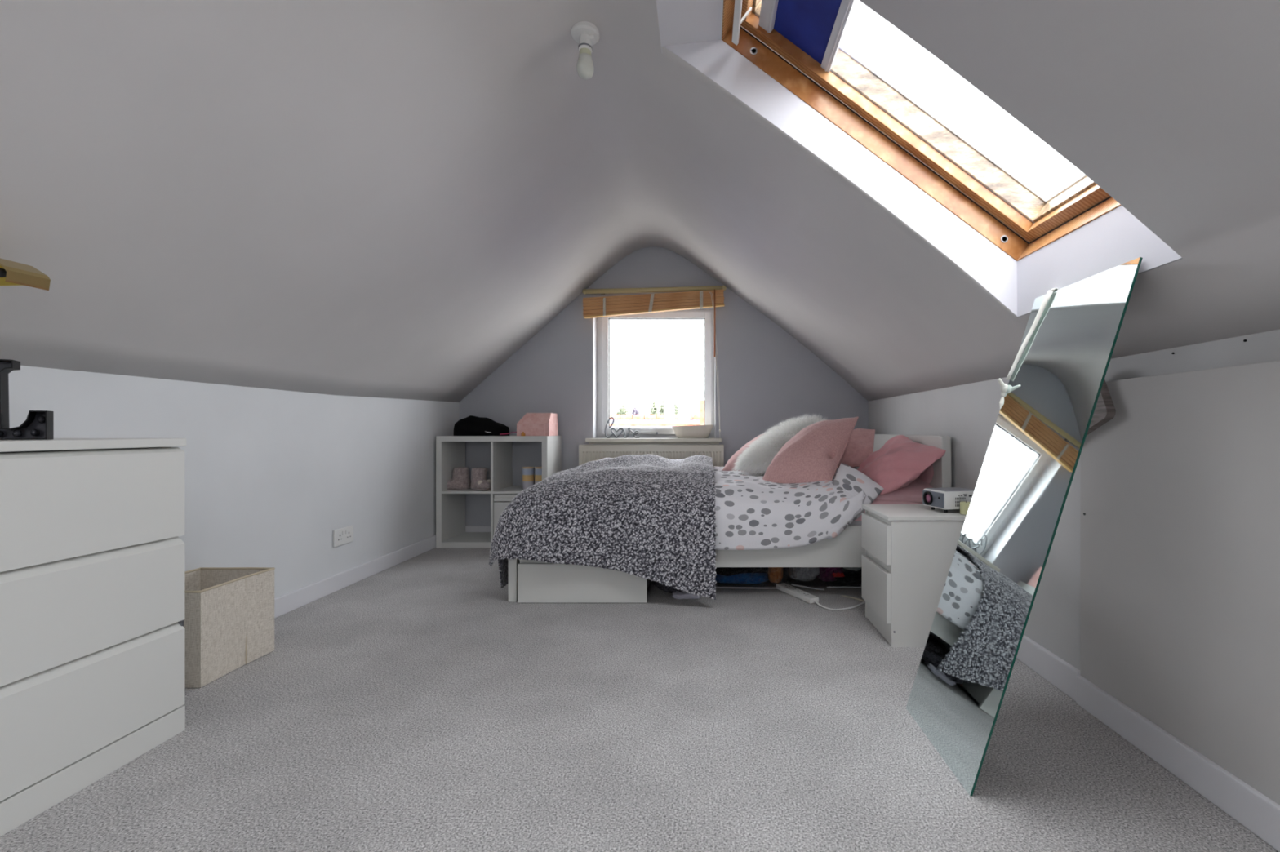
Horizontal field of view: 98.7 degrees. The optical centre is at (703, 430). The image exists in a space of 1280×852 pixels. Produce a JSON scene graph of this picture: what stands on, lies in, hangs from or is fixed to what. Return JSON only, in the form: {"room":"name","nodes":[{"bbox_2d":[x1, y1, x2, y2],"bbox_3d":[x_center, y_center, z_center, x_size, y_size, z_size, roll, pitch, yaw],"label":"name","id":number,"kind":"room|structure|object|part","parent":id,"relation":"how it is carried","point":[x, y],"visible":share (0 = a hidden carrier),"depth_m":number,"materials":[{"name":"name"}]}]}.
{"room":"bedroom","nodes":[
{"label":"bedroom","id":0,"kind":"room"},
{"bbox_2d":[8,365,458,598],"bbox_3d":[-1.880,0.300,1.275,0.050,1.060,5.750,0,0,0],"label":"wall","id":1,"kind":"structure","parent":0,"point":[270,475],"depth_m":2.38,"materials":[{"name":"white paint"}]},
{"bbox_2d":[333,525,353,547],"bbox_3d":[-1.848,0.545,2.811,0.014,0.086,0.146,0,0,0],"label":"power socket","id":2,"kind":"object","parent":1,"relation":"attached to","point":[341,536],"visible":1,"depth_m":2.80,"materials":[{"name":"white plastic"}]},
{"bbox_2d":[274,535,435,618],"bbox_3d":[-1.848,0.768,2.675,0.014,0.083,2.950,0,0,0],"label":"baseboard","id":3,"kind":"structure","parent":1,"relation":"attached to","point":[286,603],"depth_m":2.81,"materials":[{"name":"white wood"}]},
{"bbox_2d":[0,547,1278,851],"bbox_3d":[-0.278,0.835,1.300,3.255,0.050,5.800,0,0,0],"label":"floor","id":4,"kind":"structure","parent":0,"point":[411,705],"depth_m":1.37,"materials":[{"name":"grey carpet"}]},
{"bbox_2d":[0,438,186,836],"bbox_3d":[-1.615,0.416,1.077,0.436,0.788,0.805,0,0,0],"label":"dresser","id":5,"kind":"object","parent":4,"relation":"on","point":[92,552],"visible":0.98,"depth_m":1.24,"materials":[{"name":"white wood"}]},
{"bbox_2d":[0,257,50,290],"bbox_3d":[-1.624,-0.170,1.160,0.382,0.385,0.150,0,0,0],"label":"desk lamp","id":6,"kind":"object","parent":5,"relation":"on","point":[11,273],"visible":1,"depth_m":1.16,"materials":[{"name":"gold metal"}]},
{"bbox_3d":[-1.492,-0.334,1.160,0.026,0.020,0.026,0,0,0],"label":"bulb","id":7,"kind":"part","parent":6,"relation":"part of","materials":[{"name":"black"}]},
{"bbox_2d":[0,359,53,439],"bbox_3d":[-1.573,-0.068,1.224,0.146,0.179,0.042,0,0,-36],"label":"marquee letter","id":8,"kind":"object","parent":5,"relation":"on","point":[38,424],"visible":1,"depth_m":1.24,"materials":[{"name":"grey metal"}]},
{"bbox_3d":[-1.580,0.008,1.225,0.012,0.017,0.024,0,0,-36],"label":"bulb","id":9,"kind":"part","parent":8,"relation":"part of","materials":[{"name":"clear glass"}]},
{"bbox_3d":[-1.558,0.008,1.241,0.012,0.017,0.024,0,0,-36],"label":"bulb","id":10,"kind":"part","parent":8,"relation":"part of","materials":[{"name":"black glass"}]},
{"bbox_3d":[-1.537,0.006,1.257,0.012,0.017,0.024,0,0,-36],"label":"bulb","id":11,"kind":"part","parent":8,"relation":"part of","materials":[{"name":"black glass"}]},
{"bbox_3d":[-1.528,-0.024,1.263,0.012,0.017,0.024,0,0,-36],"label":"bulb","id":12,"kind":"part","parent":8,"relation":"part of","materials":[{"name":"black glass"}]},
{"bbox_3d":[-1.414,0.165,1.076,0.030,0.236,0.798,0,0,0],"label":"drawer","id":13,"kind":"part","parent":5,"relation":"part of","materials":[{"name":"white wood"}]},
{"bbox_3d":[-1.414,0.399,1.076,0.030,0.224,0.798,0,0,0],"label":"drawer","id":14,"kind":"part","parent":5,"relation":"part of","materials":[{"name":"white wood"}]},
{"bbox_3d":[-1.414,0.628,1.076,0.030,0.224,0.798,0,0,0],"label":"drawer","id":15,"kind":"part","parent":5,"relation":"part of","materials":[{"name":"white wood"}]},
{"bbox_2d":[183,567,275,688],"bbox_3d":[-1.710,0.656,1.860,0.279,0.304,0.300,0,0,0],"label":"storage box","id":16,"kind":"object","parent":4,"relation":"on","point":[228,621],"visible":0.52,"depth_m":1.84,"materials":[{"name":"beige fabric"}]},
{"bbox_3d":[-1.711,0.658,1.716,0.268,0.300,0.008,0,0,0],"label":"panel","id":17,"kind":"part","parent":16,"relation":"part of","materials":[{"name":"beige fabric"}]},
{"bbox_3d":[-1.844,0.658,1.860,0.008,0.300,0.290,0,0,0],"label":"panel","id":18,"kind":"part","parent":16,"relation":"part of","materials":[{"name":"beige fabric"}]},
{"bbox_3d":[-1.709,0.658,2.004,0.272,0.300,0.008,0,0,0],"label":"panel","id":19,"kind":"part","parent":16,"relation":"part of","materials":[{"name":"beige fabric"}]},
{"bbox_2d":[435,415,561,547],"bbox_3d":[-1.454,0.353,3.945,0.764,0.914,0.379,0,0,0],"label":"cube shelf","id":20,"kind":"object","parent":4,"relation":"on","point":[451,532],"depth_m":3.83,"materials":[{"name":"white wood"}]},
{"bbox_3d":[-1.817,0.445,3.945,0.038,0.730,0.379,0,0,0],"label":"panel","id":21,"kind":"part","parent":20,"relation":"part of","materials":[{"name":"white wood"}]},
{"bbox_2d":[447,466,471,489],"bbox_3d":[-1.762,0.345,3.904,0.230,0.152,0.113,0,0,-26],"label":"boot","id":22,"kind":"object","parent":20,"relation":"on","point":[460,480],"visible":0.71,"depth_m":3.87,"materials":[{"name":"fabric"}]},
{"bbox_3d":[-1.629,0.430,3.945,0.337,0.016,0.378,0,0,0],"label":"shelf","id":23,"kind":"part","parent":20,"relation":"part of","materials":[{"name":"white wood"}]},
{"bbox_3d":[-1.454,0.791,3.945,0.688,0.038,0.378,0,0,0],"label":"panel","id":24,"kind":"part","parent":20,"relation":"part of","materials":[{"name":"white wood"}]},
{"bbox_2d":[470,467,490,490],"bbox_3d":[-1.571,0.345,3.858,0.112,0.152,0.230,0,0,-40],"label":"boot","id":25,"kind":"object","parent":20,"relation":"on","point":[479,482],"visible":0.97,"depth_m":3.83,"materials":[{"name":"fabric"}]},
{"bbox_3d":[-1.591,-0.032,3.928,0.364,0.145,0.214,0,0,0],"label":"black cap","id":26,"kind":"part","parent":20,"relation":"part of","materials":[{"name":"black fabric"}]},
{"bbox_3d":[-1.454,0.061,3.945,0.764,0.038,0.379,0,0,0],"label":"panel","id":27,"kind":"part","parent":20,"relation":"part of","materials":[{"name":"white wood"}]},
{"bbox_3d":[-1.277,0.430,3.945,0.335,0.016,0.378,0,0,0],"label":"shelf","id":28,"kind":"part","parent":20,"relation":"part of","materials":[{"name":"white wood"}]},
{"bbox_2d":[522,466,533,488],"bbox_3d":[-1.258,0.344,3.930,0.082,0.155,0.082,0,0,0],"label":"candle jar","id":29,"kind":"object","parent":20,"relation":"on","point":[527,472],"visible":0.95,"depth_m":3.90,"materials":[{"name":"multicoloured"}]},
{"bbox_2d":[516,413,558,435],"bbox_3d":[-1.185,-0.040,3.920,0.225,0.162,0.241,0,0,0],"label":"box","id":30,"kind":"object","parent":20,"relation":"on","point":[531,424],"visible":0.95,"depth_m":3.81,"materials":[{"name":"pink cardboard"}]},
{"bbox_3d":[-1.185,-0.084,3.920,0.221,0.074,0.236,0,0,0],"label":"lid","id":31,"kind":"part","parent":30,"relation":"part of","materials":[{"name":"pink cardboard"}]},
{"bbox_2d":[534,466,542,484],"bbox_3d":[-1.169,0.344,3.930,0.082,0.155,0.082,0,0,0],"label":"candle jar","id":32,"kind":"object","parent":20,"relation":"on","point":[538,470],"visible":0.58,"depth_m":3.89,"materials":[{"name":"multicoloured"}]},
{"bbox_3d":[-1.091,0.445,3.945,0.038,0.730,0.379,0,0,0],"label":"panel","id":33,"kind":"part","parent":20,"relation":"part of","materials":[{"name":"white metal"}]},
{"bbox_2d":[517,563,650,603],"bbox_3d":[-0.565,0.717,2.876,0.602,0.181,0.648,0,0,0],"label":"drawer","id":34,"kind":"object","parent":4,"relation":"on","point":[537,583],"visible":0.69,"depth_m":2.55,"materials":[{"name":"white wood"}]},
{"bbox_2d":[647,579,650,590],"bbox_3d":[-0.565,0.728,2.884,0.570,0.155,0.632,0,0,0],"label":"tray","id":35,"kind":"object","parent":34,"relation":"on","point":[648,580],"depth_m":2.79,"materials":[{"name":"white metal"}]},
{"bbox_2d":[651,576,717,593],"bbox_3d":[-0.101,0.742,2.800,0.356,0.132,0.365,0,0,0],"label":"blanket","id":36,"kind":"object","parent":4,"relation":"on","point":[662,587],"visible":0.11,"depth_m":2.66,"materials":[{"name":"black fabric"}]},
{"bbox_2d":[671,591,701,599],"bbox_3d":[-0.076,0.792,2.629,0.152,0.033,0.064,0,0,0],"label":"plastic wrapper","id":37,"kind":"object","parent":4,"relation":"on","point":[677,595],"visible":0.8,"depth_m":2.61,"materials":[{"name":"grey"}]},
{"bbox_2d":[507,434,951,601],"bbox_3d":[0.120,0.418,3.286,2.091,0.783,1.448,0,0,0],"label":"frame","id":38,"kind":"object","parent":4,"relation":"on","point":[846,549],"visible":0.22,"depth_m":2.57,"materials":[{"name":"white wood"}]},
{"bbox_3d":[-0.900,0.630,2.595,0.040,0.360,0.042,0,0,0],"label":"leg","id":39,"kind":"part","parent":38,"relation":"part of","materials":[{"name":"white wood"}]},
{"bbox_3d":[0.128,0.549,2.587,1.985,0.195,0.025,0,0,0],"label":"rail","id":40,"kind":"part","parent":38,"relation":"part of","materials":[{"name":"white metal"}]},
{"bbox_2d":[848,520,862,524],"bbox_3d":[0.110,0.432,3.292,1.990,0.184,1.376,0,0,0],"label":"mattress","id":41,"kind":"object","parent":38,"relation":"on","point":[855,522],"visible":0.02,"depth_m":2.60,"materials":[{"name":"grey fabric"}]},
{"bbox_2d":[653,462,884,550],"bbox_3d":[0.000,0.372,3.284,1.724,0.409,1.543,0,0,0],"label":"duvet","id":42,"kind":"object","parent":41,"relation":"on","point":[753,513],"visible":0.29,"depth_m":2.54,"materials":[{"name":"fabric"}]},
{"bbox_2d":[488,453,716,599],"bbox_3d":[-0.472,0.462,3.248,1.068,0.609,1.581,0,0,0],"label":"throw","id":43,"kind":"object","parent":42,"relation":"on","point":[606,513],"visible":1,"depth_m":2.50,"materials":[{"name":"grey fabric"}]},
{"bbox_2d":[722,432,767,471],"bbox_3d":[0.398,0.139,3.479,0.405,0.254,0.451,0,0,35],"label":"cushion","id":44,"kind":"object","parent":42,"relation":"on","point":[731,462],"visible":0.2,"depth_m":3.43,"materials":[{"name":"pink fabric"}]},
{"bbox_2d":[731,413,832,476],"bbox_3d":[0.467,0.093,3.221,0.649,0.410,0.484,0,0,-24],"label":"cushion","id":45,"kind":"object","parent":42,"relation":"on","point":[756,460],"visible":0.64,"depth_m":3.12,"materials":[{"name":"white fur"}]},
{"bbox_2d":[762,417,858,483],"bbox_3d":[0.565,0.116,2.917,0.342,0.376,0.471,0,0,41],"label":"cushion","id":46,"kind":"object","parent":42,"relation":"on","point":[815,453],"visible":0.84,"depth_m":2.82,"materials":[{"name":"pink fabric"}]},
{"bbox_2d":[837,428,875,468],"bbox_3d":[0.803,0.105,3.138,0.350,0.228,0.219,0,0,24],"label":"cushion","id":47,"kind":"object","parent":42,"relation":"on","point":[860,446],"visible":0.39,"depth_m":3.05,"materials":[{"name":"pink fabric"}]},
{"bbox_2d":[854,499,923,520],"bbox_3d":[0.854,0.393,3.292,0.508,0.114,1.384,0,0,0],"label":"fitted sheet","id":48,"kind":"object","parent":41,"relation":"on","point":[875,501],"visible":0.03,"depth_m":2.60,"materials":[{"name":"pink fabric"}]},
{"bbox_2d":[875,477,933,503],"bbox_3d":[0.990,0.289,2.817,0.512,0.144,0.458,0,0,10],"label":"pillow","id":49,"kind":"object","parent":48,"relation":"on","point":[913,492],"visible":0.08,"depth_m":2.62,"materials":[{"name":"pink fabric"}]},
{"bbox_2d":[857,435,946,494],"bbox_3d":[0.980,0.168,2.778,0.310,0.285,0.483,0,0,0],"label":"pillow","id":50,"kind":"object","parent":49,"relation":"on","point":[900,460],"visible":0.92,"depth_m":2.63,"materials":[{"name":"pink fabric"}]},
{"bbox_2d":[918,464,933,484],"bbox_3d":[1.124,0.188,2.875,0.053,0.200,0.552,0,0,-4],"label":"pillow","id":51,"kind":"object","parent":49,"relation":"on","point":[926,476],"visible":0.09,"depth_m":2.71,"materials":[{"name":"pink fabric"}]},
{"bbox_3d":[1.143,0.418,3.286,0.046,0.783,1.448,0,0,0],"label":"headboard","id":52,"kind":"part","parent":38,"relation":"part of","materials":[{"name":"white metal"}]},
{"bbox_2d":[715,567,789,588],"bbox_3d":[0.209,0.727,2.955,0.496,0.157,0.442,0,0,0],"label":"bag","id":53,"kind":"object","parent":4,"relation":"on","point":[733,575],"visible":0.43,"depth_m":2.81,"materials":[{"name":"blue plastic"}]},
{"bbox_2d":[776,582,865,609],"bbox_3d":[0.531,0.796,2.612,0.458,0.026,0.212,0,0,33],"label":"lead","id":54,"kind":"object","parent":4,"relation":"on","point":[800,594],"visible":0.94,"depth_m":2.61,"materials":[{"name":"white plastic"}]},
{"bbox_2d":[776,582,818,604],"bbox_3d":[0.456,0.796,2.675,0.054,0.025,0.280,0,0,-27],"label":"power strip","id":55,"kind":"object","parent":54,"relation":"attached to","point":[800,594],"depth_m":2.64,"materials":[{"name":"white plastic"}]},
{"bbox_2d":[782,567,862,590],"bbox_3d":[0.659,0.726,2.937,0.476,0.162,0.466,0,0,0],"label":"bag","id":56,"kind":"object","parent":4,"relation":"on","point":[845,575],"visible":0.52,"depth_m":2.84,"materials":[{"name":"fabric"}]},
{"bbox_2d":[840,595,864,601],"bbox_3d":[0.696,0.809,2.634,0.197,0.019,0.060,0,0,32],"label":"loose cable","id":57,"kind":"object","parent":4,"relation":"on","point":[852,597],"visible":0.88,"depth_m":2.61,"materials":[{"name":"beige plastic"}]},
{"bbox_2d":[862,504,966,647],"bbox_3d":[0.886,0.566,2.205,0.401,0.488,0.339,0,0,0],"label":"nightstand","id":58,"kind":"object","parent":4,"relation":"on","point":[910,549],"visible":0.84,"depth_m":2.04,"materials":[{"name":"white laminate"}]},
{"bbox_3d":[0.695,0.432,2.207,0.017,0.148,0.326,0,0,0],"label":"drawer","id":59,"kind":"part","parent":58,"relation":"part of","materials":[{"name":"white wood"}]},
{"bbox_3d":[0.695,0.632,2.207,0.017,0.186,0.326,0,0,0],"label":"drawer","id":60,"kind":"part","parent":58,"relation":"part of","materials":[{"name":"white wood"}]},
{"bbox_2d":[922,487,974,512],"bbox_3d":[0.986,0.279,2.185,0.172,0.086,0.139,0,0,-13],"label":"projector","id":61,"kind":"object","parent":58,"relation":"on","point":[946,499],"visible":0.83,"depth_m":2.12,"materials":[{"name":"white plastic"}]},
{"bbox_3d":[0.912,0.273,2.169,0.008,0.058,0.128,0,0,-13],"label":"panel","id":62,"kind":"part","parent":61,"relation":"part of","materials":[{"name":"grey plastic"}]},
{"bbox_3d":[0.992,0.237,2.186,0.145,0.002,0.122,0,0,-13],"label":"panel","id":63,"kind":"part","parent":61,"relation":"part of","materials":[{"name":"grey plastic"}]},
{"bbox_2d":[959,498,970,515],"bbox_3d":[1.003,0.286,2.085,0.049,0.072,0.049,0,0,0],"label":"candle","id":64,"kind":"object","parent":58,"relation":"on","point":[964,506],"visible":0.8,"depth_m":2.07,"materials":[{"name":"beige wax"}]},
{"bbox_2d":[906,257,1142,795],"bbox_3d":[0.781,0.213,1.401,0.383,1.193,0.383,0,0,0],"label":"mirror","id":65,"kind":"object","parent":4,"relation":"on","point":[1046,411],"visible":1,"depth_m":1.35,"materials":[{"name":"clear mirror"}]},
{"bbox_2d":[997,288,1058,409],"bbox_3d":[0.926,-0.222,1.558,0.151,0.339,0.043,0,0,40],"label":"ribbon","id":66,"kind":"object","parent":65,"relation":"hanging from","point":[1003,387],"visible":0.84,"depth_m":1.56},
{"bbox_2d":[0,0,1279,402],"bbox_3d":[-0.301,-0.789,1.275,3.123,1.228,5.750,0,0,0],"label":"ceiling","id":67,"kind":"structure","parent":0,"point":[369,198],"depth_m":1.56,"materials":[{"name":"white paint"}]},
{"bbox_2d":[570,21,599,79],"bbox_3d":[-0.377,-1.201,1.745,0.090,0.154,0.090,0,0,0],"label":"ceiling light","id":68,"kind":"object","parent":67,"relation":"hanging from","point":[585,33],"visible":1,"depth_m":1.73,"materials":[{"name":"white plastic"}]},
{"bbox_3d":[-0.377,-1.158,1.745,0.053,0.068,0.053,0,0,0],"label":"bulb","id":69,"kind":"part","parent":68,"relation":"part of","materials":[{"name":"white glass"}]},
{"bbox_2d":[656,0,723,51],"bbox_3d":[-0.037,-1.222,1.411,0.191,0.052,0.650,0,0,0],"label":"trim","id":70,"kind":"structure","parent":67,"relation":"attached to","point":[680,21],"depth_m":1.61,"materials":[{"name":"white paint"}]},
{"bbox_2d":[663,40,1017,316],"bbox_3d":[0.424,-0.786,1.720,1.113,0.865,0.032,0,0,0],"label":"skylight reveal","id":71,"kind":"structure","parent":67,"relation":"attached to","point":[996,271],"depth_m":1.70,"materials":[{"name":"white paint"}]},
{"bbox_2d":[1017,205,1182,317],"bbox_3d":[0.994,-0.442,1.411,0.032,0.180,0.650,0,0,0],"label":"window reveal","id":72,"kind":"structure","parent":67,"relation":"attached to","point":[1117,237],"depth_m":1.39,"materials":[{"name":"white paint"}]},
{"bbox_2d":[721,0,1121,261],"bbox_3d":[0.572,-0.944,1.411,1.078,0.872,0.650,0,0,0],"label":"window","id":73,"kind":"structure","parent":72,"relation":"attached to","point":[853,96],"depth_m":1.67,"materials":[{"name":"orange wood"}]},
{"bbox_2d":[758,0,855,72],"bbox_3d":[0.278,-1.174,1.408,0.220,0.170,0.544,0,0,0],"label":"blind","id":74,"kind":"object","parent":73,"relation":"attached to","point":[817,28],"visible":1,"depth_m":1.56,"materials":[{"name":"blue fabric"}]},
{"bbox_3d":[0.590,-0.956,1.411,0.865,0.656,0.530,0,0,0],"label":"guide rail","id":75,"kind":"part","parent":73,"relation":"part of","materials":[{"name":"brown wood"}]},
{"bbox_2d":[458,246,868,525],"bbox_3d":[-0.302,-0.286,4.270,3.205,2.232,0.240,0,0,0],"label":"wall","id":76,"kind":"structure","parent":0,"point":[766,377],"depth_m":4.15,"materials":[{"name":"grey paint"}]},
{"bbox_2d":[465,525,490,532],"bbox_3d":[-0.328,0.768,4.143,3.055,0.083,0.014,0,0,0],"label":"baseboard","id":77,"kind":"structure","parent":76,"relation":"attached to","point":[468,528],"depth_m":4.14,"materials":[{"name":"white wood"}]},
{"bbox_2d":[578,444,724,466],"bbox_3d":[-0.383,0.360,4.090,1.068,0.502,0.119,0,0,0],"label":"radiator","id":78,"kind":"object","parent":76,"relation":"attached to","point":[587,453],"visible":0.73,"depth_m":4.03,"materials":[{"name":"white metal"}]},
{"bbox_2d":[585,438,721,444],"bbox_3d":[-0.372,0.085,4.192,1.022,0.045,0.215,0,0,0],"label":"windowsill","id":79,"kind":"structure","parent":76,"relation":"attached to","point":[592,441],"depth_m":4.09,"materials":[{"name":"white paint"}]},
{"bbox_2d":[604,417,640,438],"bbox_3d":[-0.621,-0.018,4.200,0.278,0.166,0.012,0,0,0],"label":"ornament","id":80,"kind":"object","parent":79,"relation":"on","point":[611,424],"visible":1,"depth_m":4.20,"materials":[{"name":"silver metal"}]},
{"bbox_2d":[671,424,713,438],"bbox_3d":[-0.082,0.011,4.195,0.320,0.101,0.134,0,0,0],"label":"ceramic bowl","id":81,"kind":"object","parent":79,"relation":"on","point":[691,431],"visible":1,"depth_m":4.14,"materials":[{"name":"beige ceramic"}]},
{"bbox_2d":[592,306,715,438],"bbox_3d":[-0.373,-0.448,4.229,0.938,1.019,0.163,0,0,0],"label":"trim","id":82,"kind":"structure","parent":76,"relation":"attached to","point":[594,320],"depth_m":4.21,"materials":[{"name":"white"}]},
{"bbox_2d":[596,309,715,438],"bbox_3d":[-0.373,-0.447,4.312,0.934,1.017,0.116,0,0,0],"label":"window","id":83,"kind":"structure","parent":76,"relation":"in","point":[602,323],"depth_m":4.28,"materials":[{"name":"white plastic"}]},
{"bbox_3d":[-0.427,0.021,4.269,0.121,0.021,0.029,0,0,0],"label":"handle","id":84,"kind":"part","parent":83,"relation":"part of","materials":[{"name":"white plastic"}]},
{"bbox_2d":[582,285,726,433],"bbox_3d":[-0.367,-0.494,4.092,1.078,1.175,0.117,0,0,0],"label":"bamboo blind","id":85,"kind":"object","parent":83,"relation":"attached to","point":[695,297],"visible":1,"depth_m":4.06,"materials":[{"name":"beige wood"}]},
{"bbox_3d":[-0.733,-0.910,4.047,0.022,0.138,0.011,0,0,0],"label":"ladder cord","id":86,"kind":"part","parent":85,"relation":"part of","materials":[{"name":"beige fabric"}]},
{"bbox_3d":[-0.385,-0.940,4.047,0.045,0.139,0.011,0,0,0],"label":"ladder cord","id":87,"kind":"part","parent":85,"relation":"part of","materials":[{"name":"beige fabric"}]},
{"bbox_3d":[-0.015,-0.962,4.047,0.028,0.134,0.011,0,0,0],"label":"ladder cord","id":88,"kind":"part","parent":85,"relation":"part of","materials":[{"name":"beige fabric"}]},
{"bbox_3d":[0.084,-0.465,4.043,0.082,1.117,0.019,0,0,0],"label":"pull cord","id":89,"kind":"part","parent":85,"relation":"part of","materials":[{"name":"white fabric"}]},
{"bbox_2d":[868,329,1279,489],"bbox_3d":[1.193,0.296,1.276,0.112,1.069,5.752,0,0,1],"label":"wall","id":90,"kind":"structure","parent":0,"point":[967,414],"depth_m":2.34,"materials":[{"name":"white paint"}]},
{"bbox_2d":[1023,454,1080,671],"bbox_3d":[1.139,0.338,1.811,0.027,0.945,0.378,0,0,0],"label":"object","id":91,"kind":"structure","parent":90,"relation":"attached to","point":[1054,622],"depth_m":1.71,"materials":[{"name":"white paint"}]},
{"bbox_2d":[1016,635,1279,851],"bbox_3d":[1.115,0.764,0.200,0.024,0.092,3.600,0,0,0],"label":"baseboard","id":92,"kind":"structure","parent":90,"relation":"attached to","point":[1251,808],"depth_m":1.30,"materials":[{"name":"white wood"}]},
{"bbox_2d":[1080,360,1279,804],"bbox_3d":[1.135,0.338,0.010,0.035,0.945,3.220,0,0,0],"label":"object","id":93,"kind":"structure","parent":90,"relation":"attached to","point":[1180,488],"depth_m":1.25,"materials":[{"name":"paint"}]},
{"bbox_2d":[1086,379,1115,435],"bbox_3d":[1.105,-0.061,1.605,0.024,0.214,0.248,0,0,0],"label":"wooden plaque","id":94,"kind":"object","parent":93,"relation":"attached to","point":[1104,411],"visible":0.26,"depth_m":1.50,"materials":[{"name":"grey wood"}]},
{"label":"outside","id":95,"kind":"structure","parent":0,"visible":0},
{"bbox_3d":[0.000,4.835,0.000,180.000,0.050,180.000,0,0,0],"label":"trim","id":96,"kind":"structure","parent":95,"visible":0},
{"bbox_2d":[614,404,628,415],"bbox_3d":[-3.505,1.327,24.004,0.898,4.973,0.790,0,0,0],"label":"tree","id":97,"kind":"object","parent":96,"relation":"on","point":[623,411],"visible":0.21,"depth_m":23.86,"materials":[{"name":"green plant"}]},
{"bbox_2d":[631,405,639,414],"bbox_3d":[-3.225,1.329,26.006,0.671,4.970,0.650,0,0,33],"label":"tree","id":98,"kind":"object","parent":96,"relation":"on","point":[635,411],"visible":0.09,"depth_m":25.88,"materials":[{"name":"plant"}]},
{"bbox_2d":[649,400,657,415],"bbox_3d":[-2.358,1.206,26.005,0.523,5.214,0.508,0,0,21],"label":"tree","id":99,"kind":"object","parent":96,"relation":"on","point":[653,410],"visible":0.24,"depth_m":25.92,"materials":[{"name":"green plant"}]},
{"bbox_2d":[609,414,699,427],"bbox_3d":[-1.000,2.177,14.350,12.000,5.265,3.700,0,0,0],"label":"roof","id":100,"kind":"structure","parent":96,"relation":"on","point":[623,420],"depth_m":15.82,"materials":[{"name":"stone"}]},
{"bbox_2d":[699,400,704,425],"bbox_3d":[0.213,-0.148,15.000,0.610,1.915,0.600,0,0,0],"label":"chimney","id":101,"kind":"object","parent":100,"relation":"on","point":[701,402],"visible":0.03,"depth_m":14.70,"materials":[{"name":"ceramic"}]},
{"bbox_2d":[658,400,667,414],"bbox_3d":[-1.906,1.199,26.003,0.514,5.229,0.490,0,0,37],"label":"tree","id":102,"kind":"object","parent":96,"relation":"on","point":[663,411],"visible":0.2,"depth_m":25.92,"materials":[{"name":"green plant"}]},
{"bbox_2d":[669,402,679,414],"bbox_3d":[-1.348,1.235,26.000,0.638,5.157,0.545,0,0,0],"label":"tree","id":103,"kind":"object","parent":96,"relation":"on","point":[673,411],"visible":0.23,"depth_m":25.89,"materials":[{"name":"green plant"}]}
]}

